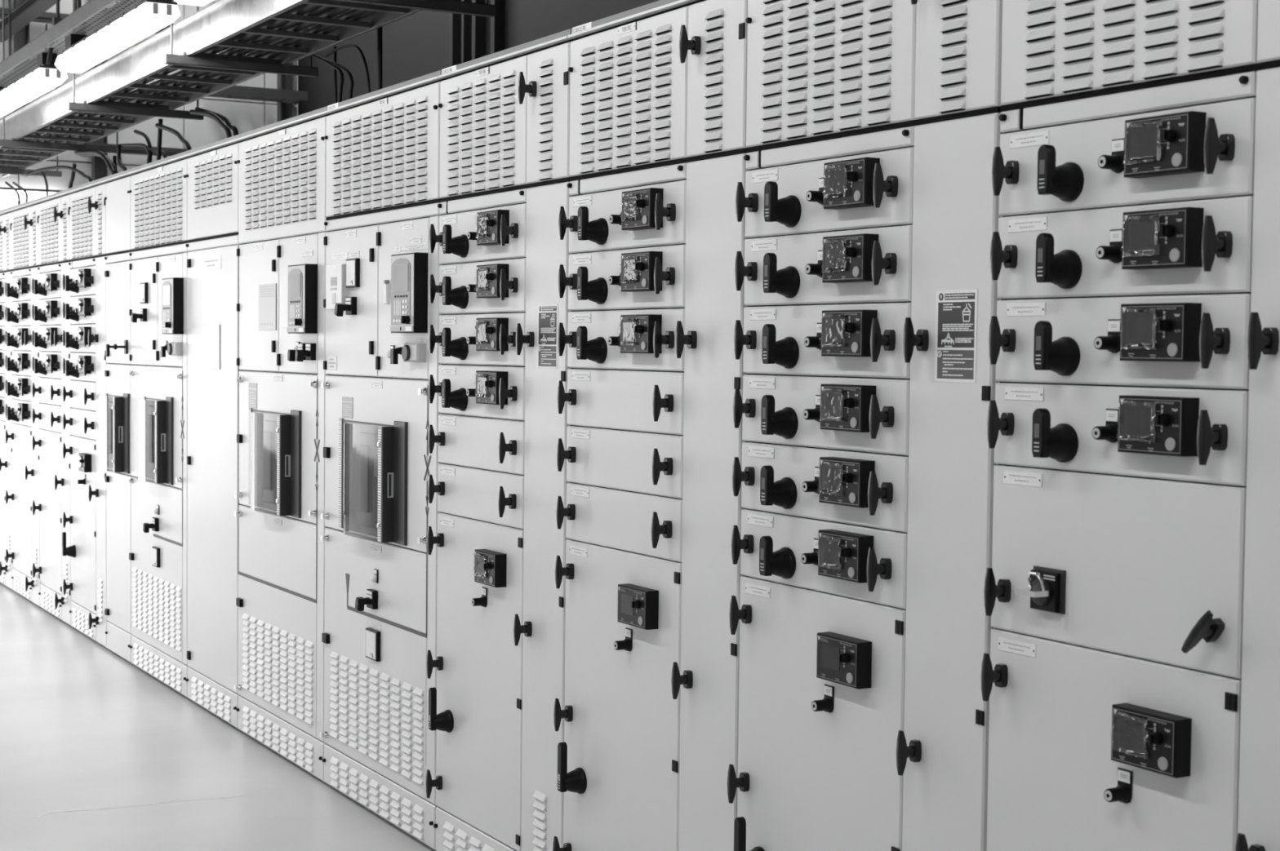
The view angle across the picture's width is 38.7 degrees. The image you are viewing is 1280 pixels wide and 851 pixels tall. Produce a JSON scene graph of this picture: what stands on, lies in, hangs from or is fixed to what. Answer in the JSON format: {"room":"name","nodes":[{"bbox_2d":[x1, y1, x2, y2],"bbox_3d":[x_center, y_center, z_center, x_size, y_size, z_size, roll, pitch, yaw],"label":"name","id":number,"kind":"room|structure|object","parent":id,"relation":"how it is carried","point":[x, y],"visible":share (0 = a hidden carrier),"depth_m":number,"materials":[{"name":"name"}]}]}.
{"room":"electrical room","nodes":[
{"label":"electrical room","id":0,"kind":"room"},
{"bbox_2d":[0,0,297,210],"bbox_3d":[-6.572,-1.933,14.661,7.900,5.600,0.120,-1,3,-30],"label":"wall","id":1,"kind":"structure","parent":0,"point":[246,115],"depth_m":15.93,"materials":[{"name":"paint"}]},
{"bbox_2d":[13,0,30,111],"bbox_3d":[-5.165,-3.573,15.232,0.110,2.340,0.100,-1,3,-30],"label":"steel column","id":2,"kind":"structure","parent":1,"relation":"attached to","point":[21,37],"depth_m":15.23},
{"bbox_2d":[0,0,60,42],"bbox_3d":[-1.414,-2.888,8.210,0.120,0.085,15.900,-1,3,-30],"label":"roof beam","id":3,"kind":"structure","parent":1,"relation":"attached to","point":[28,11],"depth_m":13.99,"materials":[{"name":"metal"}]},
{"bbox_2d":[0,186,62,201],"bbox_3d":[-5.165,-1.926,15.220,0.800,0.102,0.167,-1,3,-30],"label":"lamp","id":4,"kind":"object","parent":1,"relation":"attached to","point":[6,193],"visible":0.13,"depth_m":15.17,"materials":[{"name":"white"}]},
{"bbox_2d":[0,190,54,201],"bbox_3d":[-5.165,-1.915,15.220,0.740,0.078,0.164,-1,3,-30],"label":"diffuser","id":5,"kind":"object","parent":4,"relation":"attached to","point":[5,195],"depth_m":15.17,"materials":[{"name":"white"}]},
{"bbox_2d":[0,582,435,850],"bbox_3d":[-1.757,1.327,6.262,7.900,0.100,19.500,-1,3,-30],"label":"floor","id":6,"kind":"structure","parent":0,"point":[82,726],"depth_m":6.65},
{"bbox_2d":[0,206,13,590],"bbox_3d":[-3.769,-0.176,11.828,0.865,2.391,0.810,-1,3,-30],"label":"tall cabinet","id":7,"kind":"object","parent":6,"relation":"on","point":[6,449],"visible":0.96,"depth_m":11.47,"materials":[{"name":"white"}]},
{"bbox_2d":[4,182,20,204],"bbox_3d":[-4.059,-1.485,11.806,0.014,0.223,0.464,-1,3,-30],"label":"power cable","id":8,"kind":"object","parent":7,"relation":"on","point":[6,183],"visible":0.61,"depth_m":11.68,"materials":[{"name":"black plastic"}]},
{"bbox_2d":[12,182,28,202],"bbox_3d":[-3.943,-1.467,11.602,0.015,0.202,0.442,-1,3,-30],"label":"power cable","id":9,"kind":"object","parent":7,"relation":"on","point":[13,183],"visible":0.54,"depth_m":11.48,"materials":[{"name":"black plastic"}]},
{"bbox_2d":[79,154,116,172],"bbox_3d":[-3.582,-1.614,12.056,0.029,0.466,0.972,-1,3,-30],"label":"power cable","id":10,"kind":"object","parent":7,"relation":"on","point":[89,155],"visible":0.3,"depth_m":12.01,"materials":[{"name":"black plastic"}]},
{"bbox_2d":[4,198,41,606],"bbox_3d":[-3.369,-0.142,11.124,0.865,2.391,0.810,-1,3,-30],"label":"tall cabinet","id":11,"kind":"object","parent":6,"relation":"on","point":[24,224],"visible":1,"depth_m":10.92,"materials":[{"name":"white"}]},
{"bbox_2d":[74,149,116,175],"bbox_3d":[-3.569,-1.614,11.953,0.032,0.475,1.084,-1,3,-30],"label":"power cable","id":12,"kind":"object","parent":11,"relation":"on","point":[111,169],"visible":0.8,"depth_m":11.77,"materials":[{"name":"black plastic"}]},
{"bbox_2d":[116,145,127,171],"bbox_3d":[-3.260,-1.565,11.491,0.024,0.422,0.219,-1,3,-30],"label":"power cable","id":13,"kind":"object","parent":11,"relation":"on","point":[118,147],"visible":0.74,"depth_m":11.55,"materials":[{"name":"black plastic"}]},
{"bbox_2d":[117,143,151,163],"bbox_3d":[-3.142,-1.564,11.325,0.023,0.436,0.768,-1,3,-30],"label":"power cable","id":14,"kind":"object","parent":11,"relation":"on","point":[122,145],"visible":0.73,"depth_m":11.10,"materials":[{"name":"black plastic"}]},
{"bbox_2d":[133,129,152,162],"bbox_3d":[-3.097,-1.605,11.366,0.023,0.514,0.376,-1,3,-30],"label":"power cable","id":15,"kind":"object","parent":11,"relation":"on","point":[146,137],"visible":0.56,"depth_m":11.27,"materials":[{"name":"black plastic"}]},
{"bbox_2d":[31,188,72,626],"bbox_3d":[-2.970,-0.108,10.422,0.865,2.391,0.806,-1,3,-30],"label":"tall cabinet","id":16,"kind":"object","parent":6,"relation":"on","point":[54,216],"visible":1,"depth_m":10.23,"materials":[{"name":"white"}]},
{"bbox_2d":[156,118,162,160],"bbox_3d":[-2.845,-1.568,10.801,0.024,0.495,0.074,-1,3,-30],"label":"power cable","id":17,"kind":"object","parent":16,"relation":"on","point":[160,120],"visible":0.55,"depth_m":10.79,"materials":[{"name":"black plastic"}]},
{"bbox_2d":[62,177,108,648],"bbox_3d":[-2.570,-0.074,9.720,0.865,2.391,0.812,-1,3,-30],"label":"tall cabinet","id":18,"kind":"object","parent":6,"relation":"on","point":[86,284],"visible":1,"depth_m":9.50,"materials":[{"name":"white"}]},
{"bbox_2d":[77,474,85,484],"bbox_3d":[-2.937,0.284,9.591,0.039,0.056,0.032,-1,3,-30],"label":"switch","id":19,"kind":"object","parent":18,"relation":"attached to","point":[79,482],"depth_m":9.59,"materials":[{"name":"grey"}]},
{"bbox_2d":[155,123,191,151],"bbox_3d":[-2.636,-1.521,10.313,0.026,0.448,0.708,-1,3,-30],"label":"power cable","id":20,"kind":"object","parent":18,"relation":"on","point":[172,131],"visible":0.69,"depth_m":10.24,"materials":[{"name":"black plastic"}]},
{"bbox_2d":[91,8,107,181],"bbox_3d":[-4.626,-1.952,15.617,0.110,5.600,0.100,-1,3,-30],"label":"steel column","id":21,"kind":"structure","parent":6,"relation":"on","point":[99,166],"depth_m":15.59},
{"bbox_2d":[0,7,170,33],"bbox_3d":[-4.487,-3.418,15.510,2.000,0.080,0.080,-1,3,-30],"label":"wall rail","id":22,"kind":"object","parent":21,"relation":"attached to","point":[45,17],"visible":0.02,"depth_m":15.22,"materials":[{"name":"metal"}]},
{"bbox_2d":[26,138,186,156],"bbox_3d":[-4.281,-2.366,15.678,2.300,0.070,0.080,-1,3,-30],"label":"wall rail","id":23,"kind":"object","parent":21,"relation":"attached to","point":[170,152],"visible":0.25,"depth_m":15.65,"materials":[{"name":"metal"}]},
{"bbox_2d":[98,168,133,662],"bbox_3d":[-2.262,-0.047,9.145,0.898,2.391,0.494,-1,3,-30],"label":"tall cabinet","id":24,"kind":"object","parent":6,"relation":"on","point":[117,273],"visible":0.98,"depth_m":8.95,"materials":[{"name":"white"}]},
{"bbox_2d":[189,109,231,137],"bbox_3d":[-2.276,-1.491,9.681,0.027,0.449,0.726,-1,3,-30],"label":"power cable","id":25,"kind":"object","parent":24,"relation":"on","point":[213,116],"visible":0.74,"depth_m":9.58,"materials":[{"name":"black plastic"}]},
{"bbox_2d":[195,106,238,136],"bbox_3d":[-2.255,-1.503,9.723,0.027,0.470,0.748,-1,3,-30],"label":"power cable","id":26,"kind":"object","parent":24,"relation":"on","point":[224,118],"visible":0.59,"depth_m":9.55,"materials":[{"name":"black plastic"}]},
{"bbox_2d":[37,796,234,817],"bbox_3d":[-1.691,1.282,6.161,0.672,0.001,0.082,-1,3,-30],"label":"trim","id":27,"kind":"structure","parent":6,"relation":"on","point":[231,797],"depth_m":6.10,"materials":[{"name":"white"}]},
{"bbox_2d":[127,151,190,697],"bbox_3d":[-1.887,-0.016,8.515,0.869,2.391,0.972,-1,3,-30],"label":"tall cabinet","id":28,"kind":"object","parent":6,"relation":"on","point":[158,311],"visible":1,"depth_m":8.27,"materials":[{"name":"white"}]},
{"bbox_2d":[131,308,146,322],"bbox_3d":[-2.332,-0.511,8.483,0.062,0.066,0.058,-1,3,-30],"label":"switch","id":29,"kind":"object","parent":28,"relation":"attached to","point":[142,316],"depth_m":8.47,"materials":[{"name":"black plastic"}]},
{"bbox_2d":[142,517,159,533],"bbox_3d":[-2.238,0.457,8.341,0.062,0.066,0.058,-1,3,-30],"label":"switch","id":30,"kind":"object","parent":28,"relation":"attached to","point":[154,526],"depth_m":8.33,"materials":[{"name":"black plastic"}]},
{"bbox_2d":[160,342,182,357],"bbox_3d":[-2.061,-0.334,8.022,0.050,0.068,0.168,-1,3,-30],"label":"switch","id":31,"kind":"object","parent":28,"relation":"attached to","point":[174,349],"depth_m":7.99,"materials":[{"name":"black plastic"}]},
{"bbox_2d":[310,53,343,102],"bbox_3d":[-1.512,-1.512,8.538,0.017,0.603,0.679,-1,3,-30],"label":"power cable","id":32,"kind":"object","parent":28,"relation":"on","point":[324,60],"visible":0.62,"depth_m":8.27,"materials":[{"name":"black plastic"}]},
{"bbox_2d":[312,57,354,99],"bbox_3d":[-1.429,-1.483,8.473,0.016,0.551,0.530,-1,3,-30],"label":"power cable","id":33,"kind":"object","parent":28,"relation":"on","point":[351,88],"visible":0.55,"depth_m":8.26,"materials":[{"name":"black plastic"}]},
{"bbox_2d":[333,46,337,103],"bbox_3d":[-1.427,-1.493,8.549,0.012,0.565,0.026,-1,3,-30],"label":"power cable","id":34,"kind":"object","parent":28,"relation":"attached to","point":[335,47],"visible":0.46,"depth_m":8.54,"materials":[{"name":"black plastic"}]},
{"bbox_2d":[185,134,242,728],"bbox_3d":[-1.443,0.019,7.790,0.813,2.391,0.729,-1,3,-30],"label":"tall cabinet","id":35,"kind":"object","parent":6,"relation":"on","point":[212,653],"visible":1,"depth_m":7.57,"materials":[{"name":"white"}]},
{"bbox_2d":[325,44,370,93],"bbox_3d":[-1.319,-1.461,8.240,0.013,0.530,0.564,-1,3,-30],"label":"power cable","id":36,"kind":"object","parent":35,"relation":"on","point":[356,46],"visible":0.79,"depth_m":8.08,"materials":[{"name":"black plastic"}]},
{"bbox_2d":[377,26,382,90],"bbox_3d":[-1.113,-1.440,7.797,0.022,0.529,0.026,-1,3,-30],"label":"power cable","id":37,"kind":"object","parent":35,"relation":"on","point":[380,31],"visible":0.58,"depth_m":7.78,"materials":[{"name":"black plastic"}]},
{"bbox_2d":[234,106,329,782],"bbox_3d":[-1.039,0.056,7.023,0.869,2.391,1.006,-1,3,-30],"label":"tall cabinet","id":38,"kind":"object","parent":6,"relation":"on","point":[281,255],"visible":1,"depth_m":6.79,"materials":[{"name":"white"}]},
{"bbox_2d":[293,342,300,350],"bbox_3d":[-1.250,-0.283,6.627,0.019,0.044,0.032,-1,3,-30],"label":"lamp","id":39,"kind":"object","parent":38,"relation":"attached to","point":[295,348],"depth_m":6.62,"materials":[{"name":"white plastic"}]},
{"bbox_2d":[287,343,306,361],"bbox_3d":[-1.233,-0.263,6.554,0.062,0.065,0.058,-1,3,-30],"label":"switch","id":40,"kind":"object","parent":38,"relation":"attached to","point":[291,353],"depth_m":6.54,"materials":[{"name":"black plastic"}]},
{"bbox_2d":[295,343,315,361],"bbox_3d":[-1.191,-0.260,6.481,0.062,0.065,0.058,-1,3,-30],"label":"switch","id":41,"kind":"object","parent":38,"relation":"attached to","point":[309,352],"depth_m":6.47,"materials":[{"name":"black plastic"}]},
{"bbox_2d":[277,62,293,121],"bbox_3d":[-3.200,-1.971,16.427,0.110,5.600,0.100,-1,3,-30],"label":"steel column","id":42,"kind":"structure","parent":6,"relation":"on","point":[285,82],"depth_m":16.38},
{"bbox_2d":[207,85,307,103],"bbox_3d":[-3.373,-2.918,16.041,0.850,0.080,0.260,-1,3,-30],"label":"cable tray","id":43,"kind":"object","parent":42,"relation":"attached to","point":[251,93],"visible":0.88,"depth_m":16.00,"materials":[{"name":"paint"}]},
{"bbox_2d":[319,70,444,850],"bbox_3d":[-0.545,0.098,6.155,0.869,2.392,0.994,-1,3,-30],"label":"tall cabinet","id":44,"kind":"object","parent":6,"relation":"on","point":[383,170],"visible":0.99,"depth_m":5.91,"materials":[{"name":"white"}]},
{"bbox_2d":[334,297,356,316],"bbox_3d":[-0.991,-0.399,6.126,0.062,0.066,0.058,-1,3,-30],"label":"switch","id":45,"kind":"object","parent":44,"relation":"attached to","point":[348,304],"depth_m":6.11,"materials":[{"name":"black plastic"}]},
{"bbox_2d":[355,589,377,611],"bbox_3d":[-0.900,0.574,5.989,0.062,0.066,0.058,-1,3,-30],"label":"switch","id":46,"kind":"object","parent":44,"relation":"attached to","point":[371,601],"depth_m":5.98,"materials":[{"name":"black plastic"}]},
{"bbox_2d":[370,568,378,583],"bbox_3d":[-0.873,0.494,5.982,0.019,0.044,0.032,-1,3,-30],"label":"lamp","id":47,"kind":"object","parent":44,"relation":"on","point":[375,577],"depth_m":5.98,"materials":[{"name":"white plastic"}]},
{"bbox_2d":[386,345,395,358],"bbox_3d":[-0.799,-0.235,5.835,0.019,0.044,0.032,-1,3,-30],"label":"lamp","id":48,"kind":"object","parent":44,"relation":"attached to","point":[390,347],"depth_m":5.83,"materials":[{"name":"white plastic"}]},
{"bbox_2d":[390,342,426,364],"bbox_3d":[-0.721,-0.224,5.666,0.050,0.068,0.168,-1,3,-30],"label":"switch","id":49,"kind":"object","parent":44,"relation":"attached to","point":[411,353],"depth_m":5.64,"materials":[{"name":"black plastic"}]},
{"bbox_2d":[425,28,573,850],"bbox_3d":[-0.087,0.137,5.355,0.865,2.392,0.847,-1,3,-30],"label":"tall cabinet","id":50,"kind":"object","parent":6,"relation":"on","point":[500,662],"visible":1,"depth_m":5.12,"materials":[{"name":"white"}]},
{"bbox_2d":[466,388,475,396],"bbox_3d":[-0.479,-0.106,5.255,0.039,0.056,0.032,-1,3,-30],"label":"switch","id":51,"kind":"object","parent":50,"relation":"attached to","point":[470,392],"depth_m":5.24,"materials":[{"name":"grey"}]},
{"bbox_2d":[466,337,475,344],"bbox_3d":[-0.478,-0.256,5.249,0.039,0.056,0.032,-1,3,-30],"label":"switch","id":52,"kind":"object","parent":50,"relation":"attached to","point":[470,340],"depth_m":5.24,"materials":[{"name":"grey"}]},
{"bbox_2d":[466,284,476,293],"bbox_3d":[-0.476,-0.406,5.242,0.039,0.056,0.032,-1,3,-30],"label":"switch","id":53,"kind":"object","parent":50,"relation":"attached to","point":[470,288],"depth_m":5.23,"materials":[{"name":"grey"}]},
{"bbox_2d":[467,231,476,240],"bbox_3d":[-0.474,-0.556,5.236,0.039,0.056,0.032,-1,3,-30],"label":"switch","id":54,"kind":"object","parent":50,"relation":"attached to","point":[471,235],"depth_m":5.23,"materials":[{"name":"grey"}]},
{"bbox_2d":[471,586,487,607],"bbox_3d":[-0.463,0.495,5.240,0.039,0.056,0.032,-1,3,-30],"label":"switch","id":55,"kind":"object","parent":50,"relation":"attached to","point":[482,602],"depth_m":5.24,"materials":[{"name":"grey"}]},
{"bbox_2d":[552,0,749,850],"bbox_3d":[0.332,0.173,4.618,0.865,2.392,0.846,-1,3,-30],"label":"tall cabinet","id":56,"kind":"object","parent":6,"relation":"on","point":[658,90],"visible":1,"depth_m":4.39,"materials":[{"name":"white"}]},
{"bbox_2d":[608,324,620,346],"bbox_3d":[-0.058,-0.221,4.511,0.039,0.056,0.032,-1,3,-30],"label":"switch","id":57,"kind":"object","parent":56,"relation":"attached to","point":[612,340],"depth_m":4.50,"materials":[{"name":"grey"}]},
{"bbox_2d":[608,264,621,286],"bbox_3d":[-0.057,-0.370,4.505,0.039,0.056,0.032,-1,3,-30],"label":"switch","id":58,"kind":"object","parent":56,"relation":"attached to","point":[613,280],"depth_m":4.50,"materials":[{"name":"grey"}]},
{"bbox_2d":[608,204,622,225],"bbox_3d":[-0.055,-0.520,4.499,0.039,0.056,0.032,-1,3,-30],"label":"switch","id":59,"kind":"object","parent":56,"relation":"attached to","point":[613,219],"depth_m":4.49,"materials":[{"name":"grey"}]},
{"bbox_2d":[613,627,632,651],"bbox_3d":[-0.044,0.531,4.503,0.039,0.056,0.032,-1,3,-30],"label":"switch","id":60,"kind":"object","parent":56,"relation":"attached to","point":[626,644],"depth_m":4.50,"materials":[{"name":"grey"}]},
{"bbox_2d":[727,0,1004,850],"bbox_3d":[0.750,0.208,3.884,0.865,2.392,0.840,-1,3,-30],"label":"tall cabinet","id":61,"kind":"object","parent":6,"relation":"on","point":[864,547],"visible":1,"depth_m":3.64,"materials":[{"name":"white"}]},
{"bbox_2d":[800,537,818,565],"bbox_3d":[0.356,0.265,3.794,0.039,0.056,0.032,-1,3,-30],"label":"switch","id":62,"kind":"object","parent":61,"relation":"attached to","point":[811,558],"depth_m":3.79,"materials":[{"name":"grey"}]},
{"bbox_2d":[801,466,819,494],"bbox_3d":[0.357,0.115,3.788,0.039,0.056,0.032,-1,3,-30],"label":"switch","id":63,"kind":"object","parent":61,"relation":"attached to","point":[812,486],"depth_m":3.78,"materials":[{"name":"grey"}]},
{"bbox_2d":[803,395,820,422],"bbox_3d":[0.359,-0.035,3.781,0.039,0.056,0.032,-1,3,-30],"label":"switch","id":64,"kind":"object","parent":61,"relation":"attached to","point":[813,414],"depth_m":3.78,"materials":[{"name":"grey"}]},
{"bbox_2d":[804,323,822,350],"bbox_3d":[0.361,-0.185,3.775,0.039,0.056,0.032,-1,3,-30],"label":"switch","id":65,"kind":"object","parent":61,"relation":"attached to","point":[814,341],"depth_m":3.77,"materials":[{"name":"grey"}]},
{"bbox_2d":[804,250,822,277],"bbox_3d":[0.362,-0.335,3.769,0.039,0.056,0.032,-1,3,-30],"label":"switch","id":66,"kind":"object","parent":61,"relation":"attached to","point":[815,268],"depth_m":3.76,"materials":[{"name":"grey"}]},
{"bbox_2d":[805,177,823,204],"bbox_3d":[0.364,-0.484,3.762,0.039,0.056,0.032,-1,3,-30],"label":"switch","id":67,"kind":"object","parent":61,"relation":"attached to","point":[816,196],"depth_m":3.76,"materials":[{"name":"grey"}]},
{"bbox_2d":[811,684,834,713],"bbox_3d":[0.375,0.567,3.767,0.039,0.056,0.032,-1,3,-30],"label":"switch","id":68,"kind":"object","parent":61,"relation":"attached to","point":[825,704],"depth_m":3.76,"materials":[{"name":"grey"}]},
{"bbox_2d":[981,0,1279,850],"bbox_3d":[1.166,0.244,3.151,0.865,2.392,0.837,-1,3,-30],"label":"tall cabinet","id":69,"kind":"object","parent":6,"relation":"on","point":[1131,676],"visible":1,"depth_m":3.00,"materials":[{"name":"white"}]},
{"bbox_2d":[1016,565,1066,614],"bbox_3d":[0.695,0.288,3.182,0.054,0.076,0.078,-1,3,-30],"label":"switch","id":70,"kind":"object","parent":69,"relation":"attached to","point":[1046,593],"depth_m":3.17,"materials":[{"name":"black plastic"}]},
{"bbox_2d":[1092,408,1118,443],"bbox_3d":[0.776,0.001,3.047,0.039,0.056,0.032,-1,3,-30],"label":"switch","id":71,"kind":"object","parent":69,"relation":"attached to","point":[1107,431],"depth_m":3.05,"materials":[{"name":"grey"}]},
{"bbox_2d":[1093,319,1120,353],"bbox_3d":[0.778,-0.149,3.041,0.039,0.056,0.032,-1,3,-30],"label":"switch","id":72,"kind":"object","parent":69,"relation":"attached to","point":[1108,342],"depth_m":3.04,"materials":[{"name":"grey"}]},
{"bbox_2d":[1095,229,1122,263],"bbox_3d":[0.780,-0.299,3.035,0.039,0.056,0.032,-1,3,-30],"label":"switch","id":73,"kind":"object","parent":69,"relation":"attached to","point":[1111,251],"depth_m":3.03,"materials":[{"name":"grey"}]},
{"bbox_2d":[1097,137,1124,173],"bbox_3d":[0.781,-0.449,3.028,0.039,0.056,0.032,-1,3,-30],"label":"switch","id":74,"kind":"object","parent":69,"relation":"attached to","point":[1113,162],"depth_m":3.03,"materials":[{"name":"grey"}]},
{"bbox_2d":[1103,767,1133,804],"bbox_3d":[0.793,0.602,3.033,0.039,0.056,0.032,-1,3,-30],"label":"switch","id":75,"kind":"object","parent":69,"relation":"attached to","point":[1121,792],"depth_m":3.03,"materials":[{"name":"grey"}]},
{"bbox_2d":[297,0,659,115],"bbox_3d":[1.751,-1.566,8.117,0.100,5.600,19.500,-1,3,-30],"label":"wall","id":76,"kind":"structure","parent":0,"point":[416,45],"depth_m":14.04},
{"bbox_2d":[448,0,461,66],"bbox_3d":[-1.360,-1.823,13.405,0.080,5.600,0.060,-1,3,-30],"label":"wall post","id":77,"kind":"object","parent":76,"relation":"attached to","point":[455,20],"visible":0.02,"depth_m":13.34,"materials":[{"name":"grey"}]},
{"bbox_2d":[461,0,471,63],"bbox_3d":[-1.256,-1.815,13.222,0.080,5.600,0.040,-1,3,-30],"label":"wall post","id":78,"kind":"object","parent":76,"relation":"attached to","point":[466,20],"visible":0.02,"depth_m":13.16,"materials":[{"name":"grey"}]},
{"bbox_2d":[471,0,485,60],"bbox_3d":[-1.163,-1.807,13.057,0.080,5.600,0.060,-1,3,-30],"label":"wall post","id":79,"kind":"object","parent":76,"relation":"attached to","point":[478,23],"visible":0.02,"depth_m":12.99,"materials":[{"name":"grey"}]},
{"bbox_2d":[490,0,505,53],"bbox_3d":[-1.005,-1.793,12.779,0.080,5.600,0.060,-1,3,-30],"label":"wall post","id":80,"kind":"object","parent":76,"relation":"attached to","point":[497,22],"visible":0.02,"depth_m":12.71,"materials":[{"name":"grey"}]},
{"bbox_3d":[-1.696,-4.367,6.020,7.900,0.100,19.500,-1,3,-30],"label":"ceiling","id":81,"kind":"structure","parent":0,"visible":0},
{"bbox_2d":[8,0,11,56],"bbox_3d":[-4.749,-3.693,13.738,0.019,1.964,0.019,-1,3,-30],"label":"rod","id":82,"kind":"object","parent":81,"relation":"hanging from","point":[9,1],"visible":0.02,"depth_m":13.76,"materials":[{"name":"paint"}]},
{"bbox_2d":[0,40,62,177],"bbox_3d":[-4.903,-3.320,14.068,0.851,2.743,0.042,-1,3,-30],"label":"bracket","id":83,"kind":"object","parent":81,"relation":"hanging from","point":[2,171],"visible":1,"depth_m":14.20,"materials":[{"name":"metal"}]},
{"bbox_2d":[56,0,59,17],"bbox_3d":[-3.630,-3.521,11.368,0.021,2.084,0.021,-1,3,-30],"label":"rod","id":84,"kind":"object","parent":81,"relation":"hanging from","point":[57,1],"visible":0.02,"depth_m":11.40,"materials":[{"name":"paint"}]},
{"bbox_2d":[44,17,63,48],"bbox_3d":[-3.657,-2.479,11.439,0.060,0.191,0.665,-1,3,-30],"label":"hook","id":85,"kind":"object","parent":84,"relation":"hanging from","point":[55,20],"visible":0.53,"depth_m":11.39,"materials":[{"name":"paint"}]},
{"bbox_2d":[0,0,122,153],"bbox_3d":[-3.891,-3.232,12.253,0.806,2.743,0.042,-1,3,-30],"label":"bracket","id":86,"kind":"object","parent":81,"relation":"hanging from","point":[3,143],"visible":0.84,"depth_m":12.24,"materials":[{"name":"metal"}]},
{"bbox_2d":[76,0,81,9],"bbox_3d":[-2.981,-3.317,9.684,0.023,2.335,0.023,-1,3,-30],"label":"rod","id":87,"kind":"object","parent":81,"relation":"hanging from","point":[78,2],"visible":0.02,"depth_m":9.72,"materials":[{"name":"paint"}]},
{"bbox_2d":[0,0,141,87],"bbox_3d":[-2.189,-1.991,8.158,0.152,0.073,14.500,-1,3,-30],"label":"tray","id":88,"kind":"object","parent":87,"relation":"hanging from","point":[92,7],"visible":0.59,"depth_m":9.44,"materials":[{"name":"metal"}]},
{"bbox_2d":[0,42,67,117],"bbox_3d":[-3.610,-2.026,10.658,0.167,0.246,1.951,-1,3,-30],"label":"lamp","id":89,"kind":"object","parent":88,"relation":"hanging from","point":[46,77],"visible":0.89,"depth_m":10.17,"materials":[{"name":"white"}]},
{"bbox_2d":[0,68,60,117],"bbox_3d":[-3.648,-1.946,10.727,0.164,0.078,1.740,-1,3,-30],"label":"diffuser","id":90,"kind":"object","parent":89,"relation":"attached to","point":[37,82],"depth_m":10.32,"materials":[{"name":"white"}]},
{"bbox_2d":[54,0,180,73],"bbox_3d":[-2.503,-1.932,8.713,0.167,0.246,1.951,-1,3,-30],"label":"lamp","id":91,"kind":"object","parent":88,"relation":"hanging from","point":[81,53],"visible":1,"depth_m":8.54,"materials":[{"name":"white"}]},
{"bbox_2d":[175,0,213,6],"bbox_3d":[-1.397,-1.837,6.768,0.167,0.246,1.951,-1,3,-30],"label":"lamp","id":92,"kind":"object","parent":88,"relation":"hanging from","point":[192,2],"visible":1,"depth_m":7.56,"materials":[{"name":"white"}]},
{"bbox_2d":[67,0,204,119],"bbox_3d":[-2.850,-3.139,10.327,0.761,2.743,0.042,-1,3,-30],"label":"bracket","id":93,"kind":"object","parent":81,"relation":"hanging from","point":[72,106],"visible":0.79,"depth_m":10.34,"materials":[{"name":"metal"}]},
{"bbox_2d":[164,0,318,77],"bbox_3d":[-1.869,-3.055,8.587,0.736,2.743,0.042,-1,3,-30],"label":"bracket","id":94,"kind":"object","parent":81,"relation":"hanging from","point":[184,60],"visible":0.94,"depth_m":8.61,"materials":[{"name":"metal"}]},
{"bbox_2d":[334,0,496,17],"bbox_3d":[-0.898,-2.974,6.920,0.776,2.743,0.042,-1,3,-30],"label":"bracket","id":95,"kind":"object","parent":81,"relation":"hanging from","point":[486,10],"visible":1,"depth_m":7.04,"materials":[{"name":"metal"}]},
{"bbox_2d":[0,0,423,177],"bbox_3d":[-1.309,-1.766,7.576,0.484,0.177,16.600,-1,3,-30],"label":"cable tray","id":96,"kind":"object","parent":95,"relation":"on","point":[221,20],"visible":0.83,"depth_m":9.16,"materials":[{"name":"metal"}]},
{"bbox_2d":[19,165,93,182],"bbox_3d":[-4.400,-1.763,13.574,0.024,0.618,2.803,-1,3,-30],"label":"power cable","id":97,"kind":"object","parent":96,"relation":"hanging from","point":[84,175],"visible":0.65,"depth_m":13.18,"materials":[{"name":"black plastic"}]},
{"bbox_2d":[40,171,48,195],"bbox_3d":[-4.548,-1.717,13.917,0.017,0.493,0.283,-1,3,-30],"label":"power cable","id":98,"kind":"object","parent":97,"relation":"hanging from","point":[41,172],"visible":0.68,"depth_m":13.82,"materials":[{"name":"black plastic"}]},
{"bbox_2d":[68,163,76,188],"bbox_3d":[-4.019,-1.637,12.907,0.027,0.429,0.194,-1,3,-30],"label":"power cable","id":99,"kind":"object","parent":97,"relation":"hanging from","point":[74,165],"visible":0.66,"depth_m":12.87,"materials":[{"name":"black plastic"}]},
{"bbox_2d":[0,4,319,151],"bbox_3d":[-1.589,-1.746,7.878,0.071,0.047,15.201,-1,3,-30],"label":"power cable","id":100,"kind":"object","parent":96,"relation":"on","point":[271,24],"visible":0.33,"depth_m":8.36,"materials":[{"name":"black plastic"}]},
{"bbox_2d":[0,5,332,156],"bbox_3d":[-1.528,-1.741,7.912,0.061,0.037,15.200,-1,3,-30],"label":"power cable","id":101,"kind":"object","parent":96,"relation":"on","point":[232,51],"visible":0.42,"depth_m":8.77,"materials":[{"name":"black plastic"}]},
{"bbox_2d":[0,6,351,161],"bbox_3d":[-1.467,-1.747,7.947,0.070,0.047,15.201,-1,3,-30],"label":"power cable","id":102,"kind":"object","parent":96,"relation":"on","point":[332,11],"visible":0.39,"depth_m":8.64,"materials":[{"name":"black plastic"}]},
{"bbox_2d":[0,8,368,166],"bbox_3d":[-1.407,-1.743,7.982,0.061,0.037,15.200,-1,3,-30],"label":"power cable","id":103,"kind":"object","parent":96,"relation":"on","point":[353,13],"visible":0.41,"depth_m":8.65,"materials":[{"name":"black plastic"}]},
{"bbox_2d":[5,10,377,166],"bbox_3d":[-1.354,-1.749,8.011,0.070,0.047,15.201,-1,3,-30],"label":"power cable","id":104,"kind":"object","parent":96,"relation":"on","point":[274,54],"visible":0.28,"depth_m":9.41,"materials":[{"name":"black plastic"}]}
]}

